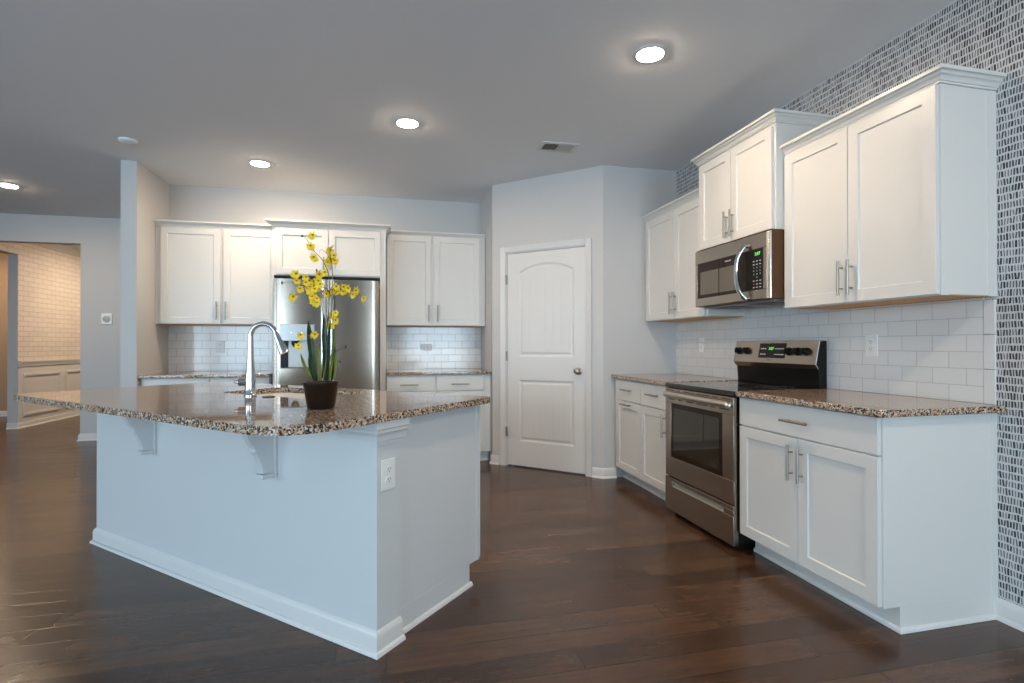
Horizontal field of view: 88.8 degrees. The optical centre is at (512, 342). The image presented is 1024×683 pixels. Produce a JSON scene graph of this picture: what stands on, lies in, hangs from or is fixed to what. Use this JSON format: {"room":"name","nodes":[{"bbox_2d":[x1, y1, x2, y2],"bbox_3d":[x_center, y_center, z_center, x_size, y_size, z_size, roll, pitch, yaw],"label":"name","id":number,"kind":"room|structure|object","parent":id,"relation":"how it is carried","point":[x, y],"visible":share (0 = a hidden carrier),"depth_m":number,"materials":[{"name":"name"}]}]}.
{"room":"kitchen","nodes":[
{"label":"kitchen","id":0,"kind":"room"},
{"bbox_2d":[0,252,7,410],"bbox_3d":[-8.199,-0.159,8.732,1.580,2.743,0.120,0,0,-13],"label":"wall","id":1,"kind":"structure","parent":0,"point":[3,257],"depth_m":8.62,"materials":[{"name":"beige paint"}]},
{"bbox_2d":[0,411,6,416],"bbox_3d":[-8.181,1.169,8.655,1.580,0.088,0.026,0,0,-13],"label":"baseboard","id":2,"kind":"structure","parent":1,"relation":"attached to","point":[2,413],"depth_m":8.61,"materials":[{"name":"grey paint"}]},
{"bbox_2d":[0,242,79,417],"bbox_3d":[-7.352,-0.159,8.841,0.120,2.743,5.450,0,0,-13],"label":"wall","id":3,"kind":"structure","parent":0,"point":[48,279],"depth_m":7.94,"materials":[{"name":"brick"}]},
{"bbox_2d":[7,254,17,422],"bbox_3d":[-6.997,-0.016,7.313,0.120,2.443,0.006,0,0,-13],"label":"door frame","id":4,"kind":"structure","parent":3,"relation":"attached to","point":[12,322],"depth_m":7.31,"materials":[{"name":"grey paint"}]},
{"bbox_2d":[6,410,79,428],"bbox_3d":[-7.465,1.171,9.388,0.146,0.088,4.322,0,0,-13],"label":"baseboard","id":5,"kind":"structure","parent":3,"relation":"attached to","point":[28,423],"depth_m":7.80,"materials":[{"name":"grey paint"}]},
{"bbox_2d":[18,363,79,421],"bbox_3d":[-7.420,0.720,9.417,0.006,0.810,4.290,0,0,-13],"label":"wainscoting","id":6,"kind":"structure","parent":3,"relation":"attached to","point":[45,382],"depth_m":7.88,"materials":[{"name":"grey paint"}]},
{"bbox_2d":[18,358,79,415],"bbox_3d":[-7.403,0.657,9.418,0.030,0.782,4.296,0,0,-13],"label":"trim","id":7,"kind":"structure","parent":3,"relation":"attached to","point":[55,361],"depth_m":7.88,"materials":[{"name":"grey paint"}]},
{"bbox_2d":[30,243,79,257],"bbox_3d":[-7.253,-1.480,8.870,0.085,0.099,5.450,0,0,-13],"label":"trim","id":8,"kind":"structure","parent":3,"relation":"attached to","point":[57,247],"depth_m":8.24,"materials":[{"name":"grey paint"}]},
{"bbox_2d":[0,213,120,433],"bbox_3d":[-5.894,-0.172,6.321,4.980,2.743,0.120,0,0,-13],"label":"wall","id":9,"kind":"structure","parent":0,"point":[98,238],"depth_m":6.43,"materials":[{"name":"grey paint"}]},
{"bbox_2d":[77,433,96,440],"bbox_3d":[-4.407,1.156,6.647,1.893,0.088,0.146,0,0,-13],"label":"baseboard","id":10,"kind":"structure","parent":9,"relation":"attached to","point":[85,436],"depth_m":6.40,"materials":[{"name":"grey paint"}]},
{"bbox_2d":[101,313,111,323],"bbox_3d":[-5.015,-0.294,6.452,0.116,0.136,0.024,0,0,-13],"label":"thermostat","id":11,"kind":"object","parent":9,"relation":"attached to","point":[106,318],"visible":1,"depth_m":6.45,"materials":[{"name":"white plastic"}]},
{"bbox_2d":[120,160,168,387],"bbox_3d":[-3.363,-0.181,4.836,0.122,2.743,0.787,0,0,-13],"label":"wall","id":12,"kind":"structure","parent":0,"point":[144,343],"depth_m":4.54,"materials":[{"name":"grey paint"}]},
{"bbox_2d":[169,185,480,371],"bbox_3d":[-1.815,-0.179,5.538,3.210,2.743,0.120,0,0,-13],"label":"wall","id":13,"kind":"structure","parent":0,"point":[190,203],"depth_m":5.43,"materials":[{"name":"grey paint"}]},
{"bbox_2d":[154,219,271,324],"bbox_3d":[-2.813,-0.654,5.062,1.048,0.958,0.357,0,0,-13],"label":"upper cabinet","id":14,"kind":"object","parent":13,"relation":"attached to","point":[208,273],"visible":0.8,"depth_m":4.92,"materials":[{"name":"white paint"}]},
{"bbox_2d":[169,325,271,371],"bbox_3d":[-2.852,0.055,5.229,1.050,0.457,0.008,0,0,-13],"label":"backsplash","id":15,"kind":"structure","parent":13,"relation":"attached to","point":[191,347],"depth_m":5.20,"materials":[{"name":"tile"}]},
{"bbox_2d":[216,341,223,352],"bbox_3d":[-2.913,0.042,5.206,0.073,0.118,0.009,0,0,-13],"label":"wall outlet","id":16,"kind":"object","parent":15,"relation":"attached to","point":[219,344],"visible":1,"depth_m":5.20,"materials":[{"name":"white plastic"}]},
{"bbox_2d":[387,326,480,368],"bbox_3d":[-0.851,0.055,5.694,1.018,0.457,0.008,0,0,-13],"label":"backsplash","id":17,"kind":"structure","parent":13,"relation":"attached to","point":[452,347],"depth_m":5.69,"materials":[{"name":"tile"}]},
{"bbox_2d":[421,344,431,349],"bbox_3d":[-0.939,0.047,5.665,0.118,0.073,0.009,0,0,-13],"label":"wall outlet","id":18,"kind":"object","parent":17,"relation":"attached to","point":[423,346],"visible":1,"depth_m":5.66,"materials":[{"name":"white plastic"}]},
{"bbox_2d":[387,230,485,326],"bbox_3d":[-0.812,-0.656,5.527,1.012,0.962,0.357,0,0,-13],"label":"upper cabinet","id":19,"kind":"object","parent":13,"relation":"attached to","point":[435,279],"visible":0.96,"depth_m":5.39,"materials":[{"name":"white paint"}]},
{"bbox_2d":[0,0,956,249],"bbox_3d":[-3.078,-1.597,3.799,9.563,0.080,17.420,0,0,-13],"label":"ceiling","id":20,"kind":"structure","parent":0,"point":[316,91],"depth_m":3.16,"materials":[{"name":"white paint"}]},
{"bbox_2d":[0,182,19,187],"bbox_3d":[-4.957,-1.541,5.133,0.180,0.016,0.180,0,0,-13],"label":"recessed light","id":21,"kind":"object","parent":20,"relation":"in","point":[8,185],"visible":1,"depth_m":5.11,"materials":[{"name":"white glass"}]},
{"bbox_2d":[118,137,137,144],"bbox_3d":[-2.954,-1.542,4.012,0.124,0.026,0.124,0,0,-13],"label":"smoke detector","id":22,"kind":"object","parent":20,"relation":"attached to","point":[125,140],"visible":1,"depth_m":3.98,"materials":[{"name":"white paint"}]},
{"bbox_2d":[248,159,270,166],"bbox_3d":[-2.186,-1.546,4.521,0.180,0.016,0.180,0,0,-13],"label":"recessed light","id":23,"kind":"object","parent":20,"relation":"in","point":[260,163],"visible":1,"depth_m":4.49,"materials":[{"name":"white glass"}]},
{"bbox_2d":[395,117,419,127],"bbox_3d":[-0.745,-1.551,3.702,0.180,0.016,0.180,0,0,-13],"label":"recessed light","id":24,"kind":"object","parent":20,"relation":"in","point":[404,122],"visible":1,"depth_m":3.68,"materials":[{"name":"white glass"}]},
{"bbox_2d":[536,141,579,152],"bbox_3d":[0.358,-1.554,4.160,0.300,0.008,0.190,0,0,-12],"label":"ceiling vent","id":25,"kind":"object","parent":20,"relation":"in","point":[547,146],"visible":1,"depth_m":4.15,"materials":[{"name":"white metal"}]},
{"bbox_2d":[633,44,666,62],"bbox_3d":[0.743,-1.557,2.828,0.180,0.016,0.180,0,0,-13],"label":"recessed light","id":26,"kind":"object","parent":20,"relation":"in","point":[650,53],"visible":1,"depth_m":2.81,"materials":[{"name":"white glass"}]},
{"bbox_2d":[481,188,492,459],"bbox_3d":[-0.238,-0.181,5.533,0.100,2.743,0.603,0,0,-13],"label":"wall","id":27,"kind":"structure","parent":0,"point":[486,204],"depth_m":5.36,"materials":[{"name":"grey paint"}]},
{"bbox_2d":[489,454,499,464],"bbox_3d":[-0.185,1.145,5.128,0.145,0.088,0.051,0,0,45],"label":"baseboard","id":28,"kind":"structure","parent":27,"relation":"attached to","point":[494,459],"depth_m":5.11,"materials":[{"name":"grey paint"}]},
{"bbox_2d":[0,415,1023,682],"bbox_3d":[-3.075,1.226,3.787,9.563,0.080,17.420,0,0,-13],"label":"floor","id":29,"kind":"structure","parent":0,"point":[575,577],"depth_m":2.27,"materials":[{"name":"brown wood"}]},
{"bbox_2d":[140,377,271,385],"bbox_3d":[-2.777,0.752,4.909,1.048,0.876,0.659,0,0,-13],"label":"base cabinet","id":30,"kind":"object","parent":29,"relation":"on","point":[264,380],"visible":0.16,"depth_m":4.60,"materials":[{"name":"white paint"}]},
{"bbox_2d":[138,371,271,378],"bbox_3d":[-2.780,0.298,4.917,1.046,0.030,0.644,0,0,-13],"label":"countertop","id":31,"kind":"structure","parent":30,"relation":"on","point":[196,374],"depth_m":4.65,"materials":[{"name":"stone"}]},
{"bbox_2d":[89,392,479,659],"bbox_3d":[-1.337,0.741,2.794,2.302,0.876,0.929,0,0,30],"label":"kitchen island","id":32,"kind":"object","parent":29,"relation":"on","point":[302,532],"visible":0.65,"depth_m":2.29,"materials":[{"name":"grey paint"}]},
{"bbox_2d":[13,381,489,435],"bbox_3d":[-1.389,0.286,2.672,2.291,0.030,1.183,0,0,30],"label":"island countertop","id":33,"kind":"structure","parent":32,"relation":"on","point":[221,405],"depth_m":2.25,"materials":[{"name":"stone"}]},
{"bbox_2d":[233,321,288,396],"bbox_3d":[-1.271,0.081,2.652,0.272,0.379,0.068,0,0,1],"label":"faucet","id":34,"kind":"object","parent":33,"relation":"on","point":[249,381],"visible":1,"depth_m":2.64,"materials":[{"name":"silver metal"}]},
{"bbox_2d":[281,231,365,409],"bbox_3d":[-0.776,-0.089,2.158,0.143,0.713,0.321,0,0,38],"label":"potted orchid","id":35,"kind":"object","parent":33,"relation":"on","point":[320,394],"visible":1,"depth_m":2.11,"materials":[{"name":"yellow plant"}]},
{"bbox_2d":[381,457,394,490],"bbox_3d":[-0.480,0.508,2.019,0.009,0.118,0.073,0,0,30],"label":"wall outlet","id":36,"kind":"object","parent":32,"relation":"attached to","point":[387,465],"visible":1,"depth_m":2.01,"materials":[{"name":"white plastic"}]},
{"bbox_2d":[386,465,391,472],"bbox_3d":[-0.478,0.488,2.018,0.002,0.029,0.034,0,0,30],"label":"socket","id":37,"kind":"object","parent":36,"relation":"attached to","point":[388,467],"depth_m":2.02,"materials":[{"name":"white plastic"}]},
{"bbox_2d":[386,475,391,482],"bbox_3d":[-0.478,0.527,2.018,0.002,0.029,0.034,0,0,30],"label":"socket","id":38,"kind":"object","parent":36,"relation":"attached to","point":[388,477],"depth_m":2.02,"materials":[{"name":"white plastic"}]},
{"bbox_2d":[273,278,379,389],"bbox_3d":[-1.756,0.308,5.051,0.912,1.762,0.764,0,0,-13],"label":"refrigerator","id":39,"kind":"object","parent":29,"relation":"on","point":[357,328],"visible":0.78,"depth_m":4.77,"materials":[{"name":"silver metal"}]},
{"bbox_2d":[265,218,390,390],"bbox_3d":[-1.773,0.031,5.161,1.108,2.317,0.629,0,0,-13],"label":"tall cabinet","id":40,"kind":"object","parent":29,"relation":"on","point":[360,248],"visible":0.66,"depth_m":4.92,"materials":[{"name":"white paint"}]},
{"bbox_2d":[386,374,490,460],"bbox_3d":[-0.775,0.752,5.374,1.014,0.876,0.659,0,0,-13],"label":"base cabinet","id":41,"kind":"object","parent":29,"relation":"on","point":[464,384],"visible":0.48,"depth_m":5.13,"materials":[{"name":"white paint"}]},
{"bbox_2d":[386,368,490,375],"bbox_3d":[-0.777,0.298,5.383,1.014,0.030,0.644,0,0,-13],"label":"countertop","id":42,"kind":"structure","parent":41,"relation":"on","point":[464,370],"depth_m":5.12,"materials":[{"name":"stone"}]},
{"bbox_2d":[615,378,667,500],"bbox_3d":[1.275,0.745,4.206,0.656,0.876,0.934,0,0,-13],"label":"base cabinet","id":43,"kind":"object","parent":29,"relation":"on","point":[640,407],"visible":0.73,"depth_m":4.08,"materials":[{"name":"white paint"}]},
{"bbox_2d":[611,373,737,385],"bbox_3d":[1.281,0.290,4.210,0.642,0.030,0.934,0,0,-13],"label":"countertop","id":44,"kind":"structure","parent":43,"relation":"on","point":[659,379],"depth_m":4.13,"materials":[{"name":"stone"}]},
{"bbox_2d":[663,340,826,548],"bbox_3d":[1.442,0.583,3.371,0.685,1.192,0.756,0,0,-13],"label":"range","id":45,"kind":"object","parent":29,"relation":"on","point":[702,481],"visible":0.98,"depth_m":3.25,"materials":[{"name":"silver metal"}]},
{"bbox_2d":[665,381,812,396],"bbox_3d":[1.448,0.292,3.376,0.600,0.032,0.752,0,0,-13],"label":"cooktop","id":46,"kind":"object","parent":45,"relation":"in","point":[708,388],"depth_m":3.30,"materials":[{"name":"black glass"}]},
{"bbox_2d":[740,397,997,634],"bbox_3d":[1.654,0.737,2.574,0.656,0.876,0.877,0,0,-13],"label":"base cabinet","id":47,"kind":"object","parent":29,"relation":"on","point":[895,519],"visible":0.9,"depth_m":2.20,"materials":[{"name":"white paint"}]},
{"bbox_2d":[735,389,1005,417],"bbox_3d":[1.662,0.283,2.567,0.642,0.030,0.903,0,0,-13],"label":"countertop","id":48,"kind":"structure","parent":47,"relation":"on","point":[855,402],"depth_m":2.35,"materials":[{"name":"stone"}]},
{"bbox_2d":[492,165,602,467],"bbox_3d":[0.321,-0.184,4.909,1.145,2.743,0.100,0,0,30],"label":"wall","id":49,"kind":"structure","parent":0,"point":[564,206],"depth_m":4.80,"materials":[{"name":"grey paint"}]},
{"bbox_2d":[500,238,591,476],"bbox_3d":[0.305,0.131,4.884,0.939,2.113,0.157,0,0,30],"label":"door","id":50,"kind":"structure","parent":49,"relation":"attached to","point":[546,288],"depth_m":4.87,"materials":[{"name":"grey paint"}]},
{"bbox_2d":[603,165,675,476],"bbox_3d":[1.127,-0.186,4.719,0.714,2.743,0.120,0,0,-13],"label":"wall","id":51,"kind":"structure","parent":0,"point":[632,344],"depth_m":4.63,"materials":[{"name":"grey paint"}]},
{"bbox_2d":[592,467,616,478],"bbox_3d":[0.802,1.142,4.579,0.221,0.088,0.068,0,0,7],"label":"baseboard","id":52,"kind":"structure","parent":51,"relation":"attached to","point":[602,473],"depth_m":4.58,"materials":[{"name":"white paint"}]},
{"bbox_2d":[676,0,1023,607],"bbox_3d":[2.507,-0.205,0.625,0.120,2.743,8.721,0,0,-13],"label":"wall","id":53,"kind":"structure","parent":0,"point":[980,34],"depth_m":2.22,"materials":[{"name":"tile"}]},
{"bbox_2d":[641,188,743,321],"bbox_3d":[1.418,-0.656,4.244,0.359,0.936,0.938,0,0,-13],"label":"upper cabinet","id":54,"kind":"object","parent":53,"relation":"attached to","point":[672,229],"visible":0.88,"depth_m":4.18,"materials":[{"name":"white paint"}]},
{"bbox_2d":[690,108,835,250],"bbox_3d":[1.578,-0.986,3.406,0.427,0.668,0.852,0,0,-13],"label":"upper cabinet","id":55,"kind":"object","parent":53,"relation":"attached to","point":[741,177],"visible":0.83,"depth_m":3.21,"materials":[{"name":"white paint"}]},
{"bbox_2d":[695,229,784,308],"bbox_3d":[1.556,-0.445,3.397,0.457,0.410,0.758,0,0,-13],"label":"microwave","id":56,"kind":"object","parent":55,"relation":"attached to","point":[746,272],"visible":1,"depth_m":3.21,"materials":[{"name":"silver metal"}]},
{"bbox_2d":[676,298,996,404],"bbox_3d":[1.775,0.011,3.487,0.008,0.522,2.570,0,0,-13],"label":"backsplash","id":57,"kind":"structure","parent":53,"relation":"attached to","point":[942,350],"depth_m":2.72,"materials":[{"name":"tile"}]},
{"bbox_2d":[699,338,703,351],"bbox_3d":[1.568,0.019,4.340,0.009,0.118,0.073,0,0,-13],"label":"wall outlet","id":58,"kind":"object","parent":57,"relation":"attached to","point":[701,340],"visible":1,"depth_m":4.34,"materials":[{"name":"white plastic"}]},
{"bbox_2d":[865,334,877,356],"bbox_3d":[1.924,0.015,2.805,0.009,0.118,0.073,0,0,-13],"label":"wall outlet","id":59,"kind":"object","parent":57,"relation":"attached to","point":[871,341],"visible":1,"depth_m":2.80,"materials":[{"name":"white plastic"}]},
{"bbox_2d":[780,63,1006,309],"bbox_3d":[1.801,-0.664,2.596,0.359,0.936,0.906,0,0,-13],"label":"upper cabinet","id":60,"kind":"object","parent":53,"relation":"attached to","point":[891,199],"visible":1,"depth_m":2.33,"materials":[{"name":"white paint"}]},
{"bbox_2d":[996,597,1023,631],"bbox_3d":[2.728,1.117,-0.650,0.026,0.088,5.908,0,0,-13],"label":"baseboard","id":61,"kind":"structure","parent":53,"relation":"attached to","point":[1008,613],"depth_m":2.17,"materials":[{"name":"white paint"}]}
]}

